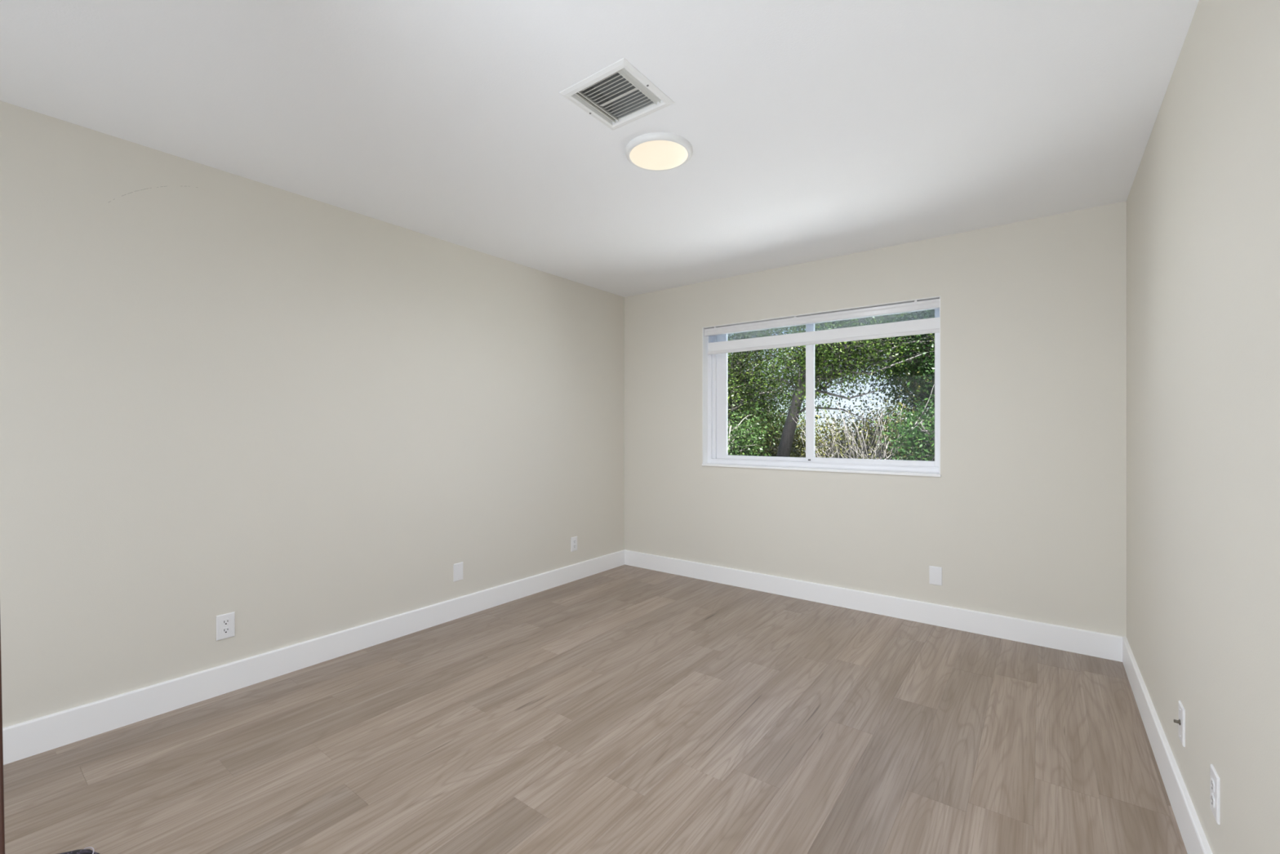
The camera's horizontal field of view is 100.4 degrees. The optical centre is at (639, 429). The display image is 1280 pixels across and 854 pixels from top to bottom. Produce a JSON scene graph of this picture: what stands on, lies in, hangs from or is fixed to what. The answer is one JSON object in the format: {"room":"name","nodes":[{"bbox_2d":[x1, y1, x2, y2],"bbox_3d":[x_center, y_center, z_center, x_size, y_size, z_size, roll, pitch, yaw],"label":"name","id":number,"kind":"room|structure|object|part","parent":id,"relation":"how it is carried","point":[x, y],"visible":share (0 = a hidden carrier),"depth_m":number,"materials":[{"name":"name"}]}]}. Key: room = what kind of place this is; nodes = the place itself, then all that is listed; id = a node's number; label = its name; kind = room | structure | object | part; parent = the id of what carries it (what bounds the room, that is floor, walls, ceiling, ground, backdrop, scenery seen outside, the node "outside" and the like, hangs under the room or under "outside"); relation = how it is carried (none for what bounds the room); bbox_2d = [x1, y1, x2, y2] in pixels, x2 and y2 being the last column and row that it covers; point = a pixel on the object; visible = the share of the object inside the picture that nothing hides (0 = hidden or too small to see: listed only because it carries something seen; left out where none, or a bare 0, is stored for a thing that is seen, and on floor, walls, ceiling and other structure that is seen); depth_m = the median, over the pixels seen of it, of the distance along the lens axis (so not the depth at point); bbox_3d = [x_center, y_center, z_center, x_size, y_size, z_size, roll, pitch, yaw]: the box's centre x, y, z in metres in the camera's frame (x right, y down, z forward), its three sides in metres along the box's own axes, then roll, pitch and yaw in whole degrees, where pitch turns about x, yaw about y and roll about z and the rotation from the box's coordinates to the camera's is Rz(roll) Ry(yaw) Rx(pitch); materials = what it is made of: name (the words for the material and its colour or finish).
{"room":"empty bedroom","nodes":[
{"label":"empty bedroom","id":0,"kind":"room"},
{"bbox_2d":[0,100,624,727],"bbox_3d":[-1.579,0.021,3.117,0.160,2.660,4.870,0,0,37],"label":"wall","id":1,"kind":"structure","parent":0,"point":[293,415],"depth_m":2.56,"materials":[{"name":"white paint"}]},
{"bbox_2d":[216,611,235,640],"bbox_3d":[-1.941,0.922,2.500,0.008,0.115,0.071,0,0,37],"label":"power outlet","id":2,"kind":"object","parent":1,"relation":"attached to","point":[225,623],"visible":1,"depth_m":2.50,"materials":[{"name":"white plastic"}]},
{"bbox_2d":[222,626,230,634],"bbox_3d":[-1.939,0.942,2.498,0.003,0.028,0.030,0,0,37],"label":"receptacle","id":3,"kind":"object","parent":2,"relation":"attached to","point":[225,630],"depth_m":2.50,"materials":[{"name":"white plastic"}]},
{"bbox_2d":[222,618,230,626],"bbox_3d":[-1.939,0.903,2.498,0.003,0.028,0.030,0,0,37],"label":"receptacle","id":4,"kind":"object","parent":2,"relation":"attached to","point":[225,622],"depth_m":2.50,"materials":[{"name":"white plastic"}]},
{"bbox_2d":[2,549,625,764],"bbox_3d":[-1.508,1.166,3.064,0.016,0.131,4.550,0,0,37],"label":"baseboard","id":5,"kind":"structure","parent":1,"relation":"attached to","point":[26,739],"depth_m":2.57,"materials":[{"name":"white paint"}]},
{"bbox_2d":[453,561,462,582],"bbox_3d":[-1.189,0.933,3.494,0.007,0.115,0.071,0,0,37],"label":"blank plate","id":6,"kind":"object","parent":1,"relation":"attached to","point":[457,567],"visible":1,"depth_m":3.49,"materials":[{"name":"white plastic"}]},
{"bbox_2d":[570,536,577,551],"bbox_3d":[-0.536,0.935,4.356,0.008,0.115,0.071,0,0,37],"label":"power outlet","id":7,"kind":"object","parent":1,"relation":"attached to","point":[573,540],"visible":1,"depth_m":4.35,"materials":[{"name":"white plastic"}]},
{"bbox_2d":[3,564,1187,853],"bbox_3d":[-0.156,1.291,2.040,3.509,0.120,4.650,0,0,37],"label":"floor","id":8,"kind":"structure","parent":0,"point":[624,708],"depth_m":2.03,"materials":[{"name":"brown wood"}]},
{"bbox_2d":[57,846,99,853],"bbox_3d":[-1.643,1.187,1.426,0.279,0.088,0.098,0,0,-42],"label":"shoe","id":9,"kind":"object","parent":8,"relation":"on","point":[84,851],"visible":1,"depth_m":1.50,"materials":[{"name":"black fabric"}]},
{"bbox_2d":[0,0,1199,297],"bbox_3d":[-0.156,-1.339,2.040,3.729,0.260,4.870,0,0,37],"label":"ceiling","id":10,"kind":"structure","parent":0,"point":[815,130],"depth_m":2.00,"materials":[{"name":"white paint"}]},
{"bbox_2d":[559,57,674,130],"bbox_3d":[-0.081,-1.248,1.944,0.298,0.101,0.298,0,0,37],"label":"ceiling vent","id":11,"kind":"object","parent":10,"relation":"in","point":[618,95],"visible":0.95,"depth_m":1.98,"materials":[{"name":"white metal"}]},
{"bbox_3d":[-0.171,-1.216,2.012,0.013,0.023,0.233,0,0,37],"label":"blade","id":12,"kind":"part","parent":11,"relation":"part of","materials":[{"name":"white metal"}]},
{"bbox_3d":[-0.158,-1.216,2.002,0.013,0.023,0.233,0,0,37],"label":"blade","id":13,"kind":"part","parent":11,"relation":"part of","materials":[{"name":"white metal"}]},
{"bbox_3d":[-0.003,-1.216,1.885,0.013,0.023,0.233,0,0,37],"label":"blade","id":14,"kind":"part","parent":11,"relation":"part of","materials":[{"name":"white metal"}]},
{"bbox_3d":[0.010,-1.216,1.875,0.013,0.023,0.233,0,0,37],"label":"blade","id":15,"kind":"part","parent":11,"relation":"part of","materials":[{"name":"white metal"}]},
{"bbox_2d":[625,132,692,171],"bbox_3d":[0.081,-1.195,2.316,0.292,0.028,0.292,0,0,37],"label":"ceiling light","id":16,"kind":"object","parent":10,"relation":"in","point":[655,151],"visible":1,"depth_m":2.27,"materials":[{"name":"white plastic"}]},
{"bbox_2d":[624,200,1126,636],"bbox_3d":[1.265,0.021,3.918,3.409,2.660,0.160,0,0,37],"label":"wall","id":17,"kind":"structure","parent":0,"point":[1024,517],"depth_m":3.29,"materials":[{"name":"white paint"}]},
{"bbox_2d":[702,296,941,476],"bbox_3d":[1.249,-0.269,3.931,1.725,1.135,0.180,0,0,37],"label":"window","id":18,"kind":"structure","parent":17,"relation":"in","point":[714,366],"depth_m":3.96,"materials":[{"name":"white paint"}]},
{"bbox_3d":[0.972,-0.286,4.211,0.812,1.057,0.028,0,0,37],"label":"sliding sash","id":19,"kind":"part","parent":18,"relation":"part of","materials":[{"name":"white plastic"}]},
{"bbox_3d":[1.228,0.290,3.903,1.725,0.016,0.110,0,0,37],"label":"sill","id":20,"kind":"part","parent":18,"relation":"part of","materials":[{"name":"white paint"}]},
{"bbox_2d":[704,298,939,354],"bbox_3d":[1.226,-0.724,3.901,1.705,0.217,0.060,0,0,37],"label":"roller shade","id":21,"kind":"object","parent":18,"relation":"attached to","point":[926,326],"visible":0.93,"depth_m":3.79,"materials":[{"name":"white fabric"}]},
{"bbox_3d":[1.235,-0.629,3.892,1.681,0.026,0.021,0,0,37],"label":"rail","id":22,"kind":"part","parent":21,"relation":"part of","materials":[{"name":"white plastic"}]},
{"bbox_3d":[1.585,-0.286,3.704,0.866,1.057,0.028,0,0,37],"label":"fixed sash","id":23,"kind":"part","parent":18,"relation":"part of","materials":[{"name":"white plastic"}]},
{"bbox_2d":[624,549,1122,662],"bbox_3d":[1.212,1.166,3.848,3.376,0.131,0.016,0,0,37],"label":"baseboard","id":24,"kind":"structure","parent":17,"relation":"attached to","point":[1097,644],"depth_m":3.45,"materials":[{"name":"white paint"}]},
{"bbox_2d":[928,565,942,585],"bbox_3d":[1.863,0.922,3.362,0.071,0.115,0.007,0,0,37],"label":"blank plate","id":25,"kind":"object","parent":17,"relation":"attached to","point":[935,572],"visible":1,"depth_m":3.36,"materials":[{"name":"white plastic"}]},
{"bbox_2d":[1126,0,1279,853],"bbox_3d":[1.268,0.021,0.964,0.160,2.660,4.870,0,0,37],"label":"wall","id":26,"kind":"structure","parent":0,"point":[1203,199],"depth_m":1.38,"materials":[{"name":"white paint"}]},
{"bbox_2d":[1122,636,1212,853],"bbox_3d":[1.197,1.166,1.017,0.016,0.131,4.550,0,0,37],"label":"baseboard","id":27,"kind":"structure","parent":26,"relation":"attached to","point":[1195,841],"depth_m":1.81,"materials":[{"name":"white paint"}]},
{"bbox_2d":[1173,700,1185,746],"bbox_3d":[1.701,0.926,1.686,0.020,0.115,0.071,0,0,37],"label":"cable plate","id":28,"kind":"object","parent":26,"relation":"attached to","point":[1181,711],"visible":1,"depth_m":1.67,"materials":[{"name":"white plastic"}]},
{"bbox_3d":[1.707,0.926,1.682,0.005,0.115,0.071,0,0,37],"label":"plate","id":29,"kind":"part","parent":28,"relation":"part of","materials":[{"name":"white plastic"}]},
{"bbox_2d":[1209,764,1219,824],"bbox_3d":[1.460,0.925,1.356,0.008,0.115,0.071,0,0,37],"label":"power outlet","id":30,"kind":"object","parent":26,"relation":"attached to","point":[1214,777],"visible":1,"depth_m":1.35,"materials":[{"name":"white plastic"}]},
{"bbox_2d":[1210,792,1214,808],"bbox_3d":[1.458,0.945,1.358,0.003,0.028,0.030,0,0,37],"label":"receptacle","id":31,"kind":"object","parent":30,"relation":"attached to","point":[1212,794],"depth_m":1.35,"materials":[{"name":"white plastic"}]},
{"bbox_2d":[1210,777,1214,792],"bbox_3d":[1.458,0.906,1.358,0.003,0.028,0.030,0,0,37],"label":"receptacle","id":32,"kind":"object","parent":30,"relation":"attached to","point":[1212,780],"depth_m":1.35,"materials":[{"name":"white plastic"}]},
{"bbox_3d":[-1.576,0.021,0.162,3.409,2.660,0.160,0,0,37],"label":"wall","id":33,"kind":"structure","parent":0,"visible":0},
{"bbox_2d":[0,619,4,853],"bbox_3d":[-1.021,0.210,0.351,0.091,2.020,0.765,-1,0,38],"label":"door","id":34,"kind":"structure","parent":33,"relation":"in","point":[2,784],"depth_m":0.62,"materials":[{"name":"brown wood"}]},
{"label":"outside","id":35,"kind":"structure","parent":0,"visible":0},
{"bbox_3d":[25.025,4.331,44.778,90.000,0.500,90.000,0,0,37],"label":"ground","id":36,"kind":"structure","parent":35,"visible":0},
{"bbox_2d":[727,395,777,456],"bbox_3d":[1.319,1.888,9.128,2.033,4.895,2.052,0,0,12],"label":"bush","id":37,"kind":"object","parent":36,"relation":"on","point":[740,437],"visible":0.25,"depth_m":8.68,"materials":[{"name":"green plant"}]},
{"bbox_2d":[727,326,823,454],"bbox_3d":[3.063,-0.739,13.887,4.930,10.164,3.890,0,0,10],"label":"tree","id":38,"kind":"object","parent":36,"relation":"on","point":[789,326],"visible":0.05,"depth_m":13.62,"materials":[{"name":"green plant"}]},
{"bbox_2d":[730,386,821,457],"bbox_3d":[5.004,1.285,21.516,5.339,7.760,4.571,0,0,42],"label":"bush","id":39,"kind":"object","parent":36,"relation":"on","point":[779,420],"visible":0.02,"depth_m":21.10,"materials":[{"name":"green plant"}]},
{"bbox_2d":[731,410,822,457],"bbox_3d":[2.507,1.852,10.206,2.153,4.959,1.798,0,0,35],"label":"bush","id":40,"kind":"object","parent":36,"relation":"on","point":[771,450],"visible":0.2,"depth_m":9.98,"materials":[{"name":"green plant"}]},
{"bbox_2d":[727,325,830,453],"bbox_3d":[2.367,0.231,10.754,3.341,8.219,2.974,0,0,34],"label":"tree","id":41,"kind":"object","parent":36,"relation":"on","point":[735,385],"visible":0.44,"depth_m":10.49,"materials":[{"name":"green plant"}]},
{"bbox_2d":[774,397,888,457],"bbox_3d":[6.843,1.936,18.875,4.597,6.389,5.460,0,0,-6],"label":"bush","id":42,"kind":"object","parent":36,"relation":"on","point":[817,415],"visible":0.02,"depth_m":18.96,"materials":[{"name":"grey plant"}]},
{"bbox_2d":[739,309,934,457],"bbox_3d":[3.326,0.242,9.016,3.987,8.255,2.471,0,0,23],"label":"tree","id":43,"kind":"object","parent":36,"relation":"on","point":[823,352],"visible":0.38,"depth_m":8.60,"materials":[{"name":"green plant"}]},
{"bbox_2d":[747,401,931,459],"bbox_3d":[3.251,1.945,8.558,1.864,4.772,2.737,0,0,-37],"label":"bush","id":44,"kind":"object","parent":36,"relation":"on","point":[832,455],"visible":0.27,"depth_m":8.21,"materials":[{"name":"beige plant"}]},
{"bbox_2d":[777,315,934,459],"bbox_3d":[5.425,-0.862,12.213,3.826,10.398,6.080,0,0,-33],"label":"tree","id":45,"kind":"object","parent":36,"relation":"on","point":[895,397],"visible":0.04,"depth_m":11.94,"materials":[{"name":"green plant"}]},
{"bbox_2d":[826,368,932,460],"bbox_3d":[3.965,1.681,8.526,1.870,5.302,1.901,0,0,-38],"label":"bush","id":46,"kind":"object","parent":36,"relation":"on","point":[904,406],"visible":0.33,"depth_m":8.37,"materials":[{"name":"grey plant"}]},
{"bbox_2d":[851,388,933,461],"bbox_3d":[9.375,1.821,18.392,5.133,6.467,4.585,0,0,43],"label":"bush","id":47,"kind":"object","parent":36,"relation":"on","point":[900,388],"visible":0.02,"depth_m":18.29,"materials":[{"name":"green plant"}]},
{"bbox_2d":[860,355,934,461],"bbox_3d":[3.979,1.663,7.287,1.849,5.336,1.899,0,0,-19],"label":"bush","id":48,"kind":"object","parent":36,"relation":"on","point":[917,431],"visible":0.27,"depth_m":7.26,"materials":[{"name":"green plant"}]},
{"bbox_2d":[862,309,934,461],"bbox_3d":[5.578,0.115,8.516,5.322,8.445,2.973,0,0,31],"label":"tree","id":49,"kind":"object","parent":36,"relation":"on","point":[924,362],"visible":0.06,"depth_m":8.67,"materials":[{"name":"green plant"}]}
]}

